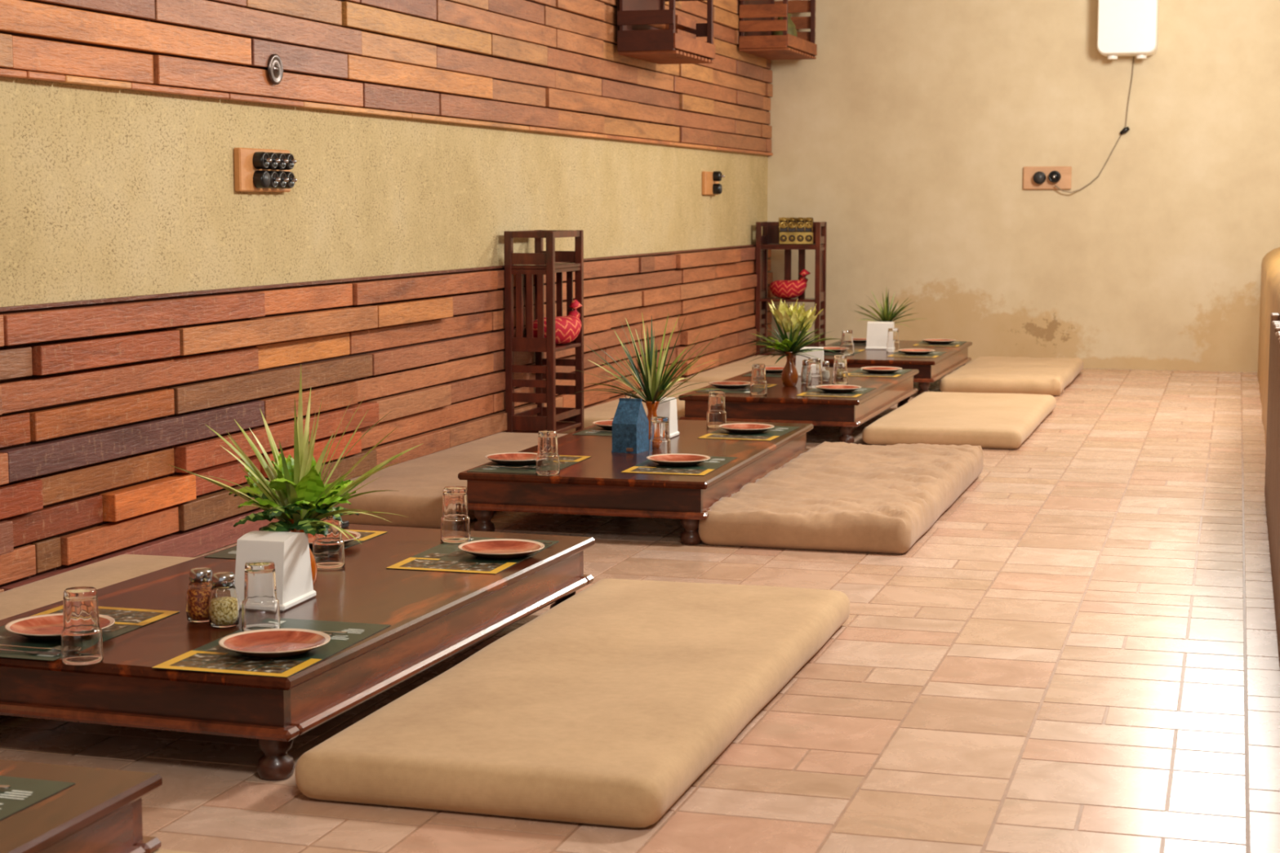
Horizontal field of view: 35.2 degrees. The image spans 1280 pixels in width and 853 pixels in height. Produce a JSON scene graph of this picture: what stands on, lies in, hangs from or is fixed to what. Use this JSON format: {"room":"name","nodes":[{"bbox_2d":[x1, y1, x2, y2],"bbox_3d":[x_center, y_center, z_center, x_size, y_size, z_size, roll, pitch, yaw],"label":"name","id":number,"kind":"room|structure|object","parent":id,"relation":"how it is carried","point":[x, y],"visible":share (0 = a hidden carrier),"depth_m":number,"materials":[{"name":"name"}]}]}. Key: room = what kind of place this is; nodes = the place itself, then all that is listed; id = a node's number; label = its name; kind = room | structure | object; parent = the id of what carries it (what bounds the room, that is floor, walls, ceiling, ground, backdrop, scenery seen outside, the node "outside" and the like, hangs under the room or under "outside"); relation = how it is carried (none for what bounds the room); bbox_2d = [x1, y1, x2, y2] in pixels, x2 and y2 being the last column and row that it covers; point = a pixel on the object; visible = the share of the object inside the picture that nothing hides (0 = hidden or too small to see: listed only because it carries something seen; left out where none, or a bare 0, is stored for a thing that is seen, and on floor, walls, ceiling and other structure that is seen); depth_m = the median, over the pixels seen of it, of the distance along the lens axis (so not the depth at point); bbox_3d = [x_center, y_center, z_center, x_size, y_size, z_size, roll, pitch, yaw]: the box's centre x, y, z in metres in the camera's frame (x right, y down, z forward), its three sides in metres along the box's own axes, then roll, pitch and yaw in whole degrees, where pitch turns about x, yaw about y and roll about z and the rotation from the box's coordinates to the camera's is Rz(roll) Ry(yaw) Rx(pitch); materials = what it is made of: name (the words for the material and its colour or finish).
{"room":"restaurant dining room","nodes":[
{"label":"restaurant dining room","id":0,"kind":"room"},
{"bbox_2d":[0,76,768,306],"bbox_3d":[-1.268,-1.143,5.621,0.160,2.960,14.240,2,7,16],"label":"wall","id":1,"kind":"structure","parent":0,"point":[105,192],"depth_m":6.17,"materials":[{"name":"paint"}]},
{"bbox_2d":[233,147,297,191],"bbox_3d":[-1.080,-0.748,5.897,0.070,0.124,0.320,2,7,16],"label":"board","id":2,"kind":"object","parent":1,"relation":"attached to","point":[255,170],"visible":1,"depth_m":5.83,"materials":[{"name":"brown wood"}]},
{"bbox_2d":[253,170,269,188],"bbox_3d":[-1.094,-0.715,5.842,0.032,0.051,0.051,2,7,16],"label":"socket","id":3,"kind":"object","parent":2,"relation":"attached to","point":[260,178],"depth_m":5.83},
{"bbox_2d":[252,151,271,168],"bbox_3d":[-1.086,-0.769,5.834,0.048,0.050,0.049,2,7,16],"label":"switch","id":4,"kind":"object","parent":2,"relation":"attached to","point":[260,160],"depth_m":5.82,"materials":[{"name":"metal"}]},
{"bbox_2d":[265,170,280,188],"bbox_3d":[-1.071,-0.721,5.891,0.048,0.051,0.051,2,7,16],"label":"switch","id":5,"kind":"object","parent":2,"relation":"attached to","point":[274,177],"depth_m":5.89,"materials":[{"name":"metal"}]},
{"bbox_2d":[265,151,280,168],"bbox_3d":[-1.071,-0.775,5.885,0.048,0.050,0.049,2,7,16],"label":"switch","id":6,"kind":"object","parent":2,"relation":"attached to","point":[275,163],"depth_m":5.88,"materials":[{"name":"metal"}]},
{"bbox_2d":[272,152,288,169],"bbox_3d":[-1.056,-0.780,5.936,0.048,0.050,0.049,2,7,16],"label":"switch","id":7,"kind":"object","parent":2,"relation":"attached to","point":[284,157],"depth_m":5.93,"materials":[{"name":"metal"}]},
{"bbox_2d":[273,170,288,188],"bbox_3d":[-1.056,-0.726,5.942,0.048,0.051,0.051,2,7,16],"label":"switch","id":8,"kind":"object","parent":2,"relation":"attached to","point":[284,175],"depth_m":5.94,"materials":[{"name":"metal"}]},
{"bbox_2d":[281,152,297,169],"bbox_3d":[-1.041,-0.786,5.987,0.048,0.050,0.049,2,7,16],"label":"switch","id":9,"kind":"object","parent":2,"relation":"attached to","point":[290,165],"depth_m":5.98,"materials":[{"name":"metal"}]},
{"bbox_2d":[282,171,297,188],"bbox_3d":[-1.041,-0.732,5.993,0.048,0.051,0.051,2,7,16],"label":"switch","id":10,"kind":"object","parent":2,"relation":"attached to","point":[290,175],"depth_m":5.98,"materials":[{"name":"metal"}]},
{"bbox_2d":[0,0,773,155],"bbox_3d":[-1.028,-1.801,6.022,0.034,1.675,12.880,2,7,16],"label":"wood wall paneling","id":11,"kind":"structure","parent":1,"relation":"attached to","point":[548,66],"depth_m":6.97,"materials":[{"name":"brown wood"}]},
{"bbox_2d":[267,53,283,84],"bbox_3d":[-1.064,-1.045,5.906,0.010,0.090,0.090,2,7,16],"label":"wall medallion","id":12,"kind":"object","parent":11,"relation":"attached to","point":[275,68],"visible":1,"depth_m":5.90,"materials":[{"name":"metal"}]},
{"bbox_2d":[0,244,774,592],"bbox_3d":[-1.018,-0.082,6.208,0.056,0.722,12.880,2,7,16],"label":"wood wall paneling","id":13,"kind":"structure","parent":1,"relation":"attached to","point":[99,397],"depth_m":5.80,"materials":[{"name":"brown wood"}]},
{"bbox_2d":[617,0,715,64],"bbox_3d":[0.130,-1.970,9.402,0.274,0.509,0.723,2,7,16],"label":"crate","id":14,"kind":"object","parent":1,"relation":"attached to","point":[652,45],"visible":0.98,"depth_m":9.12,"materials":[{"name":"brown wood"}]},
{"bbox_2d":[644,14,696,55],"bbox_3d":[0.144,-1.822,9.411,0.155,0.160,0.330,2,7,16],"label":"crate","id":15,"kind":"object","parent":14,"relation":"on","point":[682,23],"visible":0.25,"depth_m":9.42,"materials":[{"name":"brown wood"}]},
{"bbox_2d":[702,171,724,195],"bbox_3d":[0.409,-1.314,10.894,0.082,0.127,0.288,2,7,16],"label":"board","id":16,"kind":"object","parent":1,"relation":"attached to","point":[710,185],"visible":1,"depth_m":10.89,"materials":[{"name":"brown wood"}]},
{"bbox_2d":[738,0,817,60],"bbox_3d":[0.803,-2.371,11.642,0.282,0.453,0.803,2,7,16],"label":"crate","id":17,"kind":"object","parent":1,"relation":"attached to","point":[757,18],"visible":0.98,"depth_m":11.35,"materials":[{"name":"brown wood"}]},
{"bbox_2d":[771,13,797,48],"bbox_3d":[0.836,-2.282,11.709,0.152,0.216,0.152,2,7,16],"label":"clay jar","id":18,"kind":"object","parent":17,"relation":"on","point":[792,30],"visible":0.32,"depth_m":11.66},
{"bbox_2d":[0,368,1279,852],"bbox_3d":[1.668,0.531,4.385,6.272,0.096,14.966,2,7,16],"label":"floor","id":19,"kind":"structure","parent":0,"point":[1079,654],"depth_m":3.97,"materials":[{"name":"ceramic"}]},
{"bbox_2d":[0,760,162,852],"bbox_3d":[-1.217,0.633,2.172,0.744,0.186,1.480,2,7,16],"label":"table","id":20,"kind":"object","parent":19,"relation":"on","point":[101,812],"visible":1,"depth_m":2.66,"materials":[{"name":"brown wood"}]},
{"bbox_2d":[0,775,75,820],"bbox_3d":[-0.940,0.497,2.540,0.248,0.001,0.432,2,7,17],"label":"placemat","id":21,"kind":"object","parent":20,"relation":"on","point":[23,793],"visible":1,"depth_m":2.67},
{"bbox_2d":[0,554,196,620],"bbox_3d":[-1.308,0.446,4.305,0.521,0.090,1.626,2,7,16],"label":"floor cushion","id":22,"kind":"object","parent":19,"relation":"on","point":[107,572],"visible":0.2,"depth_m":4.72,"materials":[{"name":"beige fabric"}]},
{"bbox_2d":[0,524,595,781],"bbox_3d":[-0.693,0.416,4.139,0.744,0.186,1.496,2,7,18],"label":"table","id":23,"kind":"object","parent":19,"relation":"on","point":[433,617],"visible":0.73,"depth_m":3.68,"materials":[{"name":"brown wood"}]},
{"bbox_2d":[61,586,103,665],"bbox_3d":[-0.947,0.337,3.423,0.070,0.124,0.070,2,7,16],"label":"drinking glass","id":24,"kind":"object","parent":23,"relation":"on","point":[82,640],"visible":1,"depth_m":3.40,"materials":[{"name":"clear"}]},
{"bbox_2d":[0,604,179,661],"bbox_3d":[-1.057,0.372,3.677,0.248,0.001,0.432,2,7,16],"label":"placemat","id":25,"kind":"object","parent":23,"relation":"on","point":[126,620],"visible":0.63,"depth_m":3.68,"materials":[{"name":"paper"}]},
{"bbox_2d":[4,613,115,640],"bbox_3d":[-1.045,0.365,3.639,0.191,0.020,0.191,2,7,21],"label":"dinner plate","id":26,"kind":"object","parent":25,"relation":"on","point":[48,627],"visible":0.7,"depth_m":3.66,"materials":[{"name":"ceramic"}]},
{"bbox_2d":[186,567,212,622],"bbox_3d":[-0.818,0.313,3.765,0.058,0.100,0.058,2,7,16],"label":"spice shaker","id":27,"kind":"object","parent":23,"relation":"on","point":[199,587],"visible":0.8,"depth_m":3.74,"materials":[{"name":"clear glass"}]},
{"bbox_2d":[208,571,239,628],"bbox_3d":[-0.767,0.318,3.720,0.058,0.100,0.058,2,7,16],"label":"spice shaker","id":28,"kind":"object","parent":23,"relation":"on","point":[224,606],"visible":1,"depth_m":3.70,"materials":[{"name":"clear glass"}]},
{"bbox_2d":[151,617,390,677],"bbox_3d":[-0.639,0.386,3.555,0.248,0.001,0.432,2,7,16],"label":"placemat","id":29,"kind":"object","parent":23,"relation":"on","point":[211,657],"visible":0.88,"depth_m":3.46,"materials":[{"name":"paper"}]},
{"bbox_2d":[241,560,280,631],"bbox_3d":[-0.691,0.309,3.676,0.070,0.124,0.070,0,6,4],"label":"drinking glass","id":30,"kind":"object","parent":29,"relation":"on","point":[260,609],"visible":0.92,"depth_m":3.65,"materials":[{"name":"clear"}]},
{"bbox_2d":[218,628,330,657],"bbox_3d":[-0.633,0.380,3.502,0.191,0.020,0.191,3,7,24],"label":"dinner plate","id":31,"kind":"object","parent":29,"relation":"on","point":[268,642],"visible":1,"depth_m":3.53,"materials":[{"name":"ceramic"}]},
{"bbox_2d":[234,530,315,611],"bbox_3d":[-0.714,0.276,3.934,0.112,0.138,0.158,2,6,14],"label":"napkin holder","id":32,"kind":"object","parent":23,"relation":"on","point":[289,552],"visible":0.67,"depth_m":3.88,"materials":[{"name":"white plastic"}]},
{"bbox_2d":[204,529,387,559],"bbox_3d":[-0.779,0.269,4.615,0.248,0.001,0.432,2,7,17],"label":"placemat","id":33,"kind":"object","parent":23,"relation":"on","point":[231,553],"visible":0.24,"depth_m":4.61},
{"bbox_2d":[288,529,360,548],"bbox_3d":[-0.733,0.259,4.601,0.191,0.020,0.191,-2,6,-14],"label":"dinner plate","id":34,"kind":"object","parent":33,"relation":"on","point":[311,538],"visible":0.18,"depth_m":4.63,"materials":[{"name":"ceramic"}]},
{"bbox_2d":[288,517,317,586],"bbox_3d":[-0.686,0.256,4.062,0.072,0.148,0.072,2,7,16],"label":"flower vase","id":35,"kind":"object","parent":23,"relation":"on","point":[313,566],"visible":0.2,"depth_m":4.05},
{"bbox_2d":[168,364,421,543],"bbox_3d":[-0.623,0.052,4.038,0.435,0.350,0.509,3,7,28],"label":"artificial plant","id":36,"kind":"object","parent":35,"relation":"in","point":[296,491],"visible":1,"depth_m":4.01,"materials":[{"name":"green plant"}]},
{"bbox_2d":[312,515,345,568],"bbox_3d":[-0.667,0.237,4.323,0.070,0.124,0.070,1,6,12],"label":"drinking glass","id":37,"kind":"object","parent":23,"relation":"on","point":[328,553],"visible":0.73,"depth_m":4.30,"materials":[{"name":"clear"}]},
{"bbox_2d":[386,537,559,574],"bbox_3d":[-0.364,0.283,4.481,0.248,0.001,0.432,2,7,16],"label":"placemat","id":38,"kind":"object","parent":23,"relation":"on","point":[444,557],"visible":0.7,"depth_m":4.38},
{"bbox_2d":[440,485,471,542],"bbox_3d":[-0.425,0.202,4.648,0.070,0.124,0.070,-1,6,-13],"label":"drinking glass","id":39,"kind":"object","parent":38,"relation":"on","point":[455,520],"visible":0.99,"depth_m":4.62,"materials":[{"name":"clear"}]},
{"bbox_2d":[457,538,544,559],"bbox_3d":[-0.306,0.274,4.463,0.191,0.020,0.191,0,6,-4],"label":"dinner plate","id":40,"kind":"object","parent":38,"relation":"on","point":[494,548],"visible":1,"depth_m":4.50,"materials":[{"name":"ceramic"}]},
{"bbox_2d":[323,431,568,528],"bbox_3d":[-0.550,0.159,6.860,0.523,0.102,1.762,2,7,16],"label":"floor cushion","id":41,"kind":"object","parent":19,"relation":"on","point":[415,487],"visible":0.41,"depth_m":6.26,"materials":[{"name":"fabric"}]},
{"bbox_2d":[503,230,583,433],"bbox_3d":[-0.377,-0.347,8.011,0.200,0.856,0.384,2,7,16],"label":"display rack","id":42,"kind":"object","parent":19,"relation":"on","point":[540,263],"visible":0.83,"depth_m":7.86,"materials":[{"name":"brown wood"}]},
{"bbox_2d":[511,262,580,269],"bbox_3d":[-0.377,-0.635,7.980,0.194,0.014,0.367,2,7,16],"label":"shelf","id":43,"kind":"object","parent":42,"relation":"attached to","point":[514,265],"depth_m":7.82,"materials":[{"name":"brown wood"}]},
{"bbox_2d":[512,421,581,433],"bbox_3d":[-0.377,0.005,8.050,0.194,0.014,0.367,2,7,16],"label":"shelf","id":44,"kind":"object","parent":42,"relation":"attached to","point":[560,426],"depth_m":7.88,"materials":[{"name":"brown wood"}]},
{"bbox_2d":[513,342,581,351],"bbox_3d":[-0.377,-0.317,8.015,0.194,0.014,0.367,2,7,16],"label":"shelf","id":45,"kind":"object","parent":42,"relation":"attached to","point":[517,346],"depth_m":7.84,"materials":[{"name":"brown wood"}]},
{"bbox_2d":[533,299,582,344],"bbox_3d":[-0.326,-0.415,8.031,0.168,0.174,0.250,6,9,44],"label":"figurine","id":46,"kind":"object","parent":42,"relation":"on","point":[567,328],"visible":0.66,"depth_m":7.98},
{"bbox_2d":[294,578,849,828],"bbox_3d":[-0.038,0.486,3.950,0.619,0.088,1.647,2,7,16],"label":"floor cushion","id":47,"kind":"object","parent":19,"relation":"on","point":[605,707],"visible":1,"depth_m":3.53,"materials":[{"name":"beige fabric"}]},
{"bbox_2d":[583,399,619,428],"bbox_3d":[-0.165,-0.014,8.485,0.228,0.088,1.148,2,7,16],"label":"floor cushion","id":48,"kind":"object","parent":19,"relation":"on","point":[605,411],"depth_m":8.52,"materials":[{"name":"beige fabric"}]},
{"bbox_2d":[457,417,813,545],"bbox_3d":[0.043,0.154,6.512,0.744,0.186,1.584,2,7,16],"label":"table","id":49,"kind":"object","parent":19,"relation":"on","point":[595,485],"visible":0.65,"depth_m":5.83,"materials":[{"name":"brown wood"}]},
{"bbox_2d":[466,455,591,474],"bbox_3d":[-0.327,0.112,6.042,0.248,0.001,0.432,2,7,15],"label":"placemat","id":50,"kind":"object","parent":49,"relation":"on","point":[565,461],"visible":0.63,"depth_m":5.98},
{"bbox_2d":[484,452,537,465],"bbox_3d":[-0.371,0.099,6.053,0.191,0.020,0.191,-3,7,-25],"label":"dinner plate","id":51,"kind":"object","parent":50,"relation":"on","point":[506,458],"visible":0.84,"depth_m":6.09,"materials":[{"name":"ceramic"}]},
{"bbox_2d":[535,430,559,475],"bbox_3d":[-0.265,0.074,5.803,0.070,0.124,0.070,2,6,14],"label":"drinking glass","id":52,"kind":"object","parent":50,"relation":"on","point":[547,462],"visible":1,"depth_m":5.78,"materials":[{"name":"clear"}]},
{"bbox_2d":[572,426,612,435],"bbox_3d":[-0.048,0.008,6.980,0.248,0.001,0.432,2,7,17],"label":"placemat","id":53,"kind":"object","parent":49,"relation":"on","point":[585,432],"visible":0.34,"depth_m":6.85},
{"bbox_2d":[611,392,648,453],"bbox_3d":[-0.030,-0.014,6.342,0.087,0.186,0.101,3,7,23],"label":"tin","id":54,"kind":"object","parent":49,"relation":"on","point":[630,423],"visible":0.98,"depth_m":6.31,"materials":[{"name":"metal"}]},
{"bbox_2d":[645,400,660,439],"bbox_3d":[0.039,-0.009,6.465,0.072,0.148,0.072,2,7,16],"label":"flower vase","id":55,"kind":"object","parent":49,"relation":"on","point":[651,408],"visible":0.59,"depth_m":6.45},
{"bbox_2d":[566,312,728,404],"bbox_3d":[0.038,-0.219,6.481,0.526,0.301,0.504,2,7,16],"label":"artificial plant","id":56,"kind":"object","parent":55,"relation":"in","point":[655,384],"visible":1,"depth_m":6.44,"materials":[{"name":"green plant"}]},
{"bbox_2d":[647,396,679,438],"bbox_3d":[0.074,-0.032,6.754,0.090,0.132,0.114,2,7,16],"label":"napkin holder","id":57,"kind":"object","parent":49,"relation":"on","point":[668,409],"visible":0.38,"depth_m":6.71,"materials":[{"name":"white plastic"}]},
{"bbox_2d":[620,456,737,475],"bbox_3d":[0.122,0.114,6.022,0.248,0.001,0.432,2,7,16],"label":"placemat","id":58,"kind":"object","parent":49,"relation":"on","point":[648,466],"visible":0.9,"depth_m":5.94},
{"bbox_2d":[648,416,671,456],"bbox_3d":[0.060,0.032,6.186,0.070,0.124,0.070,0,6,3],"label":"drinking glass","id":59,"kind":"object","parent":58,"relation":"on","point":[660,442],"visible":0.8,"depth_m":6.16,"materials":[{"name":"white"}]},
{"bbox_2d":[646,453,710,466],"bbox_3d":[0.115,0.102,6.023,0.191,0.020,0.191,3,7,23],"label":"dinner plate","id":60,"kind":"object","parent":58,"relation":"on","point":[667,460],"visible":1,"depth_m":6.06,"materials":[{"name":"ceramic"}]},
{"bbox_2d":[706,391,726,427],"bbox_3d":[0.266,-0.060,7.021,0.070,0.124,0.070,-3,7,-26],"label":"drinking glass","id":61,"kind":"object","parent":49,"relation":"on","point":[716,413],"visible":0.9,"depth_m":7.00,"materials":[{"name":"white"}]},
{"bbox_2d":[697,426,799,440],"bbox_3d":[0.374,0.020,6.872,0.248,0.001,0.432,2,7,17],"label":"placemat","id":62,"kind":"object","parent":49,"relation":"on","point":[775,432],"visible":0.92,"depth_m":6.80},
{"bbox_2d":[718,422,774,433],"bbox_3d":[0.362,0.009,6.875,0.191,0.020,0.191,2,7,17],"label":"dinner plate","id":63,"kind":"object","parent":62,"relation":"on","point":[736,428],"visible":1,"depth_m":6.92,"materials":[{"name":"ceramic"}]},
{"bbox_2d":[662,381,710,419],"bbox_3d":[0.162,-0.082,9.109,0.489,0.088,1.690,2,7,16],"label":"floor cushion","id":64,"kind":"object","parent":19,"relation":"on","point":[680,404],"depth_m":9.52,"materials":[{"name":"beige fabric"}]},
{"bbox_2d":[684,355,786,382],"bbox_3d":[0.686,-0.294,11.025,0.524,0.089,1.600,2,7,16],"label":"floor cushion","id":65,"kind":"object","parent":19,"relation":"on","point":[722,373],"visible":0.23,"depth_m":10.79,"materials":[{"name":"beige fabric"}]},
{"bbox_2d":[755,221,826,355],"bbox_3d":[0.892,-0.780,11.938,0.384,0.856,0.200,2,7,16],"label":"display rack","id":66,"kind":"object","parent":19,"relation":"on","point":[769,239],"visible":0.73,"depth_m":11.92,"materials":[{"name":"brown wood"}]},
{"bbox_2d":[760,297,814,302],"bbox_3d":[0.892,-0.749,11.941,0.367,0.014,0.194,2,7,16],"label":"shelf","id":67,"kind":"object","parent":66,"relation":"attached to","point":[763,300],"depth_m":11.87,"materials":[{"name":"brown wood"}]},
{"bbox_2d":[769,269,810,298],"bbox_3d":[0.887,-0.842,11.909,0.258,0.174,0.168,3,7,28],"label":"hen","id":68,"kind":"object","parent":66,"relation":"on","point":[784,289],"visible":1,"depth_m":11.85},
{"bbox_2d":[760,244,824,247],"bbox_3d":[0.892,-1.067,11.906,0.367,0.014,0.194,2,7,16],"label":"shelf","id":69,"kind":"object","parent":66,"relation":"attached to","point":[762,245],"depth_m":11.83,"materials":[{"name":"brown wood"}]},
{"bbox_2d":[778,217,813,244],"bbox_3d":[0.916,-1.151,11.860,0.201,0.158,0.135,0,6,2],"label":"chest","id":70,"kind":"object","parent":66,"relation":"on","point":[792,230],"visible":1,"depth_m":11.80,"materials":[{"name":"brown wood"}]},
{"bbox_2d":[678,365,919,443],"bbox_3d":[0.735,-0.105,8.870,0.744,0.186,1.576,2,7,16],"label":"table","id":71,"kind":"object","parent":19,"relation":"on","point":[781,404],"visible":0.73,"depth_m":8.17,"materials":[{"name":"brown wood"}]},
{"bbox_2d":[696,384,777,393],"bbox_3d":[0.411,-0.163,8.528,0.248,0.001,0.432,2,7,17],"label":"placemat","id":72,"kind":"object","parent":71,"relation":"on","point":[725,390],"visible":0.47,"depth_m":8.41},
{"bbox_2d":[707,381,750,388],"bbox_3d":[0.383,-0.174,8.535,0.191,0.020,0.191,6,9,42],"label":"dinner plate","id":73,"kind":"object","parent":72,"relation":"on","point":[722,384],"visible":0.89,"depth_m":8.51,"materials":[{"name":"ceramic"}]},
{"bbox_2d":[750,364,767,395],"bbox_3d":[0.484,-0.193,8.226,0.070,0.124,0.070,-1,6,-9],"label":"drinking glass","id":74,"kind":"object","parent":71,"relation":"on","point":[758,385],"visible":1,"depth_m":8.20,"materials":[{"name":"white"}]},
{"bbox_2d":[781,351,798,386],"bbox_3d":[0.641,-0.248,8.635,0.072,0.148,0.072,2,7,16],"label":"flower vase","id":75,"kind":"object","parent":71,"relation":"on","point":[789,375],"visible":1,"depth_m":8.61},
{"bbox_2d":[745,298,841,364],"bbox_3d":[0.663,-0.410,8.643,0.404,0.272,0.333,1,6,9],"label":"artificial plant","id":76,"kind":"object","parent":75,"relation":"in","point":[793,320],"visible":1,"depth_m":8.59,"materials":[{"name":"green plant"}]},
{"bbox_2d":[795,346,823,376],"bbox_3d":[0.769,-0.295,9.137,0.138,0.132,0.082,1,6,8],"label":"napkin holder","id":77,"kind":"object","parent":71,"relation":"on","point":[820,353],"visible":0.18,"depth_m":9.11,"materials":[{"name":"white plastic"}]},
{"bbox_2d":[805,358,822,388],"bbox_3d":[0.735,-0.225,8.517,0.070,0.124,0.070,-1,6,-5],"label":"drinking glass","id":78,"kind":"object","parent":71,"relation":"on","point":[814,376],"visible":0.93,"depth_m":8.49,"materials":[{"name":"white"}]},
{"bbox_2d":[795,387,875,397],"bbox_3d":[0.816,-0.144,8.360,0.248,0.001,0.432,2,7,17],"label":"placemat","id":79,"kind":"object","parent":71,"relation":"on","point":[814,392],"visible":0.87,"depth_m":8.26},
{"bbox_2d":[815,384,861,392],"bbox_3d":[0.821,-0.155,8.357,0.191,0.020,0.191,4,8,34],"label":"dinner plate","id":80,"kind":"object","parent":79,"relation":"on","point":[827,388],"visible":1,"depth_m":8.38,"materials":[{"name":"ceramic"}]},
{"bbox_2d":[831,355,848,384],"bbox_3d":[0.867,-0.247,8.736,0.070,0.124,0.070,-1,6,-6],"label":"drinking glass","id":81,"kind":"object","parent":71,"relation":"on","point":[840,373],"visible":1,"depth_m":8.71,"materials":[{"name":"white"}]},
{"bbox_2d":[848,368,911,377],"bbox_3d":[1.096,-0.248,9.306,0.248,0.001,0.432,2,7,17],"label":"placemat","id":82,"kind":"object","parent":71,"relation":"on","point":[860,372],"visible":0.76,"depth_m":9.22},
{"bbox_2d":[860,366,902,373],"bbox_3d":[1.111,-0.259,9.300,0.191,0.020,0.191,-1,6,-8],"label":"dinner plate","id":83,"kind":"object","parent":82,"relation":"on","point":[880,370],"visible":1,"depth_m":9.29,"materials":[{"name":"ceramic"}]},
{"bbox_2d":[698,441,983,554],"bbox_3d":[0.690,0.196,6.425,0.612,0.124,1.722,2,7,16],"label":"floor cushion","id":84,"kind":"object","parent":19,"relation":"on","point":[842,496],"visible":1,"depth_m":5.88,"materials":[{"name":"beige fabric"}]},
{"bbox_2d":[793,340,972,395],"bbox_3d":[1.314,-0.321,10.823,0.744,0.186,1.480,2,7,16],"label":"table","id":85,"kind":"object","parent":19,"relation":"on","point":[931,370],"visible":0.41,"depth_m":10.26,"materials":[{"name":"brown wood"}]},
{"bbox_2d":[823,349,865,355],"bbox_3d":[1.024,-0.390,10.595,0.248,0.001,0.432,2,7,16],"label":"placemat","id":86,"kind":"object","parent":85,"relation":"on","point":[855,351],"visible":0.22,"depth_m":10.47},
{"bbox_2d":[840,329,853,354],"bbox_3d":[1.072,-0.437,10.441,0.070,0.124,0.070,-5,8,-39],"label":"drinking glass","id":87,"kind":"object","parent":86,"relation":"on","point":[846,345],"visible":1,"depth_m":10.41,"materials":[{"name":"white"}]},
{"bbox_2d":[865,321,894,349],"bbox_3d":[1.290,-0.489,10.824,0.154,0.148,0.090,2,6,13],"label":"napkin holder","id":88,"kind":"object","parent":85,"relation":"on","point":[877,331],"visible":0.75,"depth_m":10.79,"materials":[{"name":"white plastic"}]},
{"bbox_2d":[886,328,899,351],"bbox_3d":[1.330,-0.455,10.606,0.070,0.124,0.070,2,6,14],"label":"drinking glass","id":89,"kind":"object","parent":85,"relation":"on","point":[892,343],"visible":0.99,"depth_m":10.58,"materials":[{"name":"white"}]},
{"bbox_2d":[887,351,946,357],"bbox_3d":[1.438,-0.375,10.457,0.248,0.001,0.432,2,7,16],"label":"placemat","id":90,"kind":"object","parent":85,"relation":"on","point":[933,354],"visible":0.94,"depth_m":10.36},
{"bbox_2d":[897,348,934,354],"bbox_3d":[1.431,-0.386,10.458,0.191,0.020,0.191,5,8,39],"label":"dinner plate","id":91,"kind":"object","parent":90,"relation":"on","point":[908,351],"visible":1,"depth_m":10.42,"materials":[{"name":"ceramic"}]},
{"bbox_2d":[912,341,966,346],"bbox_3d":[1.671,-0.462,11.243,0.248,0.001,0.432,2,7,15],"label":"placemat","id":92,"kind":"object","parent":85,"relation":"on","point":[955,344],"visible":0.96,"depth_m":11.17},
{"bbox_3d":[1.339,-0.500,10.976,0.066,0.136,0.066,2,7,16],"label":"flower vase","id":93,"kind":"object","parent":85,"relation":"on","visible":0},
{"bbox_2d":[850,289,927,326],"bbox_3d":[1.320,-0.651,10.963,0.378,0.224,0.367,-2,7,-17],"label":"artificial plant","id":94,"kind":"object","parent":93,"relation":"in","point":[885,316],"visible":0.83,"depth_m":10.94,"materials":[{"name":"green plastic"}]},
{"bbox_2d":[862,391,1056,449],"bbox_3d":[1.414,-0.042,8.755,0.641,0.086,1.619,2,7,16],"label":"floor cushion","id":95,"kind":"object","parent":19,"relation":"on","point":[988,420],"visible":0.98,"depth_m":8.27,"materials":[{"name":"beige fabric"}]},
{"bbox_2d":[939,355,1083,395],"bbox_3d":[2.030,-0.286,10.925,0.624,0.095,1.565,2,7,16],"label":"floor cushion","id":96,"kind":"object","parent":19,"relation":"on","point":[997,375],"visible":0.93,"depth_m":10.34,"materials":[{"name":"beige fabric"}]},
{"bbox_2d":[767,0,1279,372],"bbox_3d":[3.807,-1.782,11.429,6.272,2.960,0.160,2,7,16],"label":"wall","id":97,"kind":"structure","parent":0,"point":[913,128],"depth_m":11.82,"materials":[{"name":"paint"}]},
{"bbox_2d":[1022,166,1071,189],"bbox_3d":[2.371,-1.450,11.765,0.276,0.132,0.080,2,7,16],"label":"board","id":98,"kind":"object","parent":97,"relation":"attached to","point":[1034,177],"visible":1,"depth_m":11.77,"materials":[{"name":"brown wood"}]},
{"bbox_2d":[1032,171,1046,183],"bbox_3d":[2.330,-1.452,11.777,0.074,0.073,0.039,2,7,16],"label":"socket","id":99,"kind":"object","parent":98,"relation":"attached to","point":[1038,177],"depth_m":11.76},
{"bbox_2d":[1097,0,1159,59],"bbox_3d":[2.777,-2.444,11.468,0.332,0.702,0.208,2,7,16],"label":"water heater","id":100,"kind":"object","parent":97,"relation":"attached to","point":[1125,28],"visible":1,"depth_m":11.39,"materials":[{"name":"white plastic"}]},
{"bbox_2d":[1054,56,1134,192],"bbox_3d":[2.626,-1.742,11.677,0.434,0.776,0.036,2,6,14],"label":"power cable","id":101,"kind":"object","parent":100,"relation":"hanging from","point":[1125,130],"visible":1,"depth_m":11.64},
{"bbox_2d":[1257,247,1279,450],"bbox_3d":[1.870,0.009,5.362,0.317,0.728,12.880,2,7,16],"label":"wall","id":102,"kind":"structure","parent":0,"point":[1270,264],"depth_m":8.94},
{"bbox_2d":[1264,312,1279,662],"bbox_3d":[1.659,0.074,5.230,0.026,0.603,2.896,2,7,16],"label":"trim","id":103,"kind":"structure","parent":102,"relation":"attached to","point":[1272,483],"depth_m":5.33,"materials":[{"name":"wood"}]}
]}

